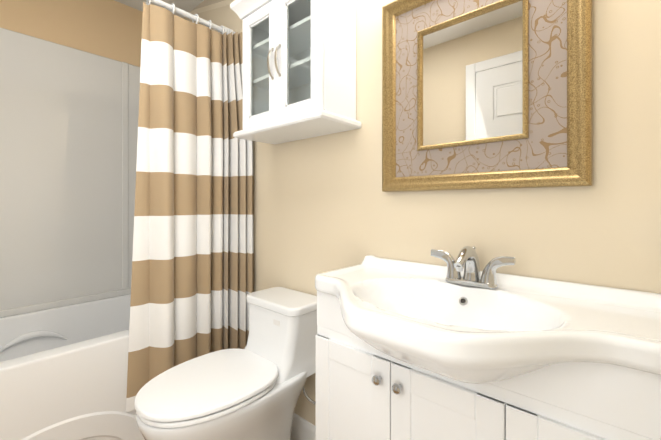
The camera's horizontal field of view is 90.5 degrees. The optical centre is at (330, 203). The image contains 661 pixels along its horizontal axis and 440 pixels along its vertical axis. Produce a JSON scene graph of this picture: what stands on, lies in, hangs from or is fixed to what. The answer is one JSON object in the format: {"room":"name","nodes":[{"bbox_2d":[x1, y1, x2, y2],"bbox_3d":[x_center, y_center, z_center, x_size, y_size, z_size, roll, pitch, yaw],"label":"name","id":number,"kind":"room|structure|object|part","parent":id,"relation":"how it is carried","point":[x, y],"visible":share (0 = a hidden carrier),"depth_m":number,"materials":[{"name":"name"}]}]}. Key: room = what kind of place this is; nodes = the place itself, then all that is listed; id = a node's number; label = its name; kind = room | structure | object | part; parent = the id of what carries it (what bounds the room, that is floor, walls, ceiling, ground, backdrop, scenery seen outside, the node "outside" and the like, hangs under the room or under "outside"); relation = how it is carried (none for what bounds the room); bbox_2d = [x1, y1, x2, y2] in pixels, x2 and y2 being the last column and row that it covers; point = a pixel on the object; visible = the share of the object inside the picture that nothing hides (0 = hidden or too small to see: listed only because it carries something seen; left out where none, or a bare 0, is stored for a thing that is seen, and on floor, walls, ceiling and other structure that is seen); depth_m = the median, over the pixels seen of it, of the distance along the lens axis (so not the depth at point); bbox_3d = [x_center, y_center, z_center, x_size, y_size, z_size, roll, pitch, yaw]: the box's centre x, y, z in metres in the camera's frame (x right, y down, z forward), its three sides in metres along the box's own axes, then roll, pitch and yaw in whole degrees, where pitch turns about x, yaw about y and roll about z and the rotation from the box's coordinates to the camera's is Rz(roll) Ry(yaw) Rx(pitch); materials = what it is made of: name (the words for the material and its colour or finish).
{"room":"bathroom","nodes":[
{"label":"bathroom","id":0,"kind":"room"},
{"bbox_2d":[0,0,142,66],"bbox_3d":[-1.652,-0.098,1.782,0.120,2.335,1.535,0,0,42],"label":"wall","id":1,"kind":"structure","parent":0,"point":[111,29],"depth_m":1.92,"materials":[{"name":"beige paint"}]},
{"bbox_2d":[115,0,203,17],"bbox_3d":[-0.694,-1.315,0.933,2.680,0.100,1.775,0,0,42],"label":"ceiling","id":2,"kind":"structure","parent":0,"point":[188,6],"depth_m":2.07,"materials":[{"name":"white paint"}]},
{"bbox_2d":[183,0,660,425],"bbox_3d":[-0.145,-0.098,1.552,2.680,2.335,0.120,0,0,42],"label":"wall","id":3,"kind":"structure","parent":0,"point":[323,203],"depth_m":0.95,"materials":[{"name":"beige paint"}]},
{"bbox_2d":[126,0,253,411],"bbox_3d":[-0.967,-0.027,1.174,0.248,1.849,1.525,0,0,42],"label":"shower curtain","id":4,"kind":"object","parent":3,"relation":"attached to","point":[192,283],"visible":0.94,"depth_m":1.57,"materials":[{"name":"fabric"}]},
{"bbox_3d":[-1.038,-0.930,1.238,0.038,0.038,1.525,0,0,42],"label":"rod","id":5,"kind":"part","parent":4,"relation":"part of","materials":[{"name":"white plastic"}]},
{"bbox_2d":[193,0,223,9],"bbox_3d":[-0.586,-1.154,1.861,0.870,0.222,0.001,0,0,42],"label":"wall","id":6,"kind":"structure","parent":3,"relation":"attached to","point":[205,3],"depth_m":2.02,"materials":[{"name":"beige paint"}]},
{"bbox_2d":[190,0,234,14],"bbox_3d":[-0.624,-1.139,1.893,0.970,0.247,0.001,0,0,42],"label":"trim","id":7,"kind":"structure","parent":3,"relation":"attached to","point":[213,6],"depth_m":1.97,"materials":[{"name":"beige"}]},
{"bbox_2d":[230,0,360,144],"bbox_3d":[-0.155,-0.574,1.322,0.542,0.577,0.231,0,0,42],"label":"upper cabinet","id":8,"kind":"object","parent":3,"relation":"attached to","point":[299,69],"visible":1,"depth_m":1.24,"materials":[{"name":"white wood"}]},
{"bbox_3d":[-0.201,-0.557,1.270,0.370,0.385,0.003,0,0,42],"label":"glass","id":9,"kind":"part","parent":8,"relation":"part of","materials":[{"name":"clear glass"}]},
{"bbox_2d":[291,413,315,439],"bbox_3d":[-0.194,1.009,1.506,0.883,0.122,0.013,0,0,42],"label":"baseboard","id":10,"kind":"structure","parent":3,"relation":"attached to","point":[302,429],"depth_m":1.44,"materials":[{"name":"white wood"}]},
{"bbox_2d":[382,0,591,191],"bbox_3d":[0.400,-0.365,0.960,0.572,0.644,0.036,0,0,42],"label":"mirror","id":11,"kind":"object","parent":3,"relation":"attached to","point":[486,94],"visible":0.98,"depth_m":0.93,"materials":[{"name":"gold metal"}]},
{"label":"glass","id":12,"kind":"part","parent":11,"relation":"part of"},
{"bbox_3d":[0.400,-0.365,0.961,0.314,0.386,0.014,0,0,42],"label":"frame","id":13,"kind":"part","parent":11,"relation":"part of","materials":[{"name":"gold metal"}]},
{"bbox_3d":[-0.694,1.120,0.933,2.680,0.100,1.775,0,0,42],"label":"floor","id":14,"kind":"structure","parent":0,"visible":0},
{"bbox_2d":[0,294,144,439],"bbox_3d":[-1.319,0.820,1.487,0.763,0.500,1.529,0,0,42],"label":"bathtub","id":15,"kind":"object","parent":14,"relation":"on","point":[63,372],"visible":0.44,"depth_m":1.34,"materials":[{"name":"white ceramic"}]},
{"bbox_2d":[0,27,139,317],"bbox_3d":[-1.322,-0.160,1.489,0.757,1.460,1.529,0,0,42],"label":"tub surround","id":16,"kind":"object","parent":15,"relation":"on","point":[69,116],"visible":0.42,"depth_m":1.84,"materials":[{"name":"white plastic"}]},
{"bbox_2d":[134,287,316,439],"bbox_3d":[-0.299,0.728,1.164,0.501,0.685,0.656,0,0,42],"label":"toilet","id":17,"kind":"object","parent":14,"relation":"on","point":[253,389],"visible":0.83,"depth_m":1.15,"materials":[{"name":"white ceramic"}]},
{"bbox_3d":[-0.418,0.629,1.132,0.360,0.015,0.440,0,0,42],"label":"seat","id":18,"kind":"part","parent":17,"relation":"part of","materials":[{"name":"white plastic"}]},
{"bbox_3d":[-0.413,0.616,1.137,0.366,0.042,0.464,0,0,42],"label":"lid","id":19,"kind":"part","parent":17,"relation":"part of","materials":[{"name":"white plastic"}]},
{"bbox_3d":[-0.224,0.541,1.332,0.308,0.247,0.288,0,0,42],"label":"tank","id":20,"kind":"part","parent":17,"relation":"part of","materials":[{"name":"white ceramic"}]},
{"bbox_3d":[-0.190,0.401,1.370,0.322,0.032,0.196,0,0,42],"label":"tank lid","id":21,"kind":"part","parent":17,"relation":"part of","materials":[{"name":"white ceramic"}]},
{"bbox_2d":[315,246,660,439],"bbox_3d":[0.272,0.591,0.777,0.788,0.958,0.480,0,0,42],"label":"bathroom vanity","id":22,"kind":"object","parent":14,"relation":"on","point":[453,349],"visible":1,"depth_m":0.69,"materials":[{"name":"white ceramic"}]},
{"bbox_2d":[431,246,514,288],"bbox_3d":[0.362,0.165,0.872,0.219,0.106,0.136,0,0,42],"label":"faucet","id":23,"kind":"object","parent":22,"relation":"on","point":[452,278],"depth_m":0.88,"materials":[{"name":"silver metal"}]}
]}

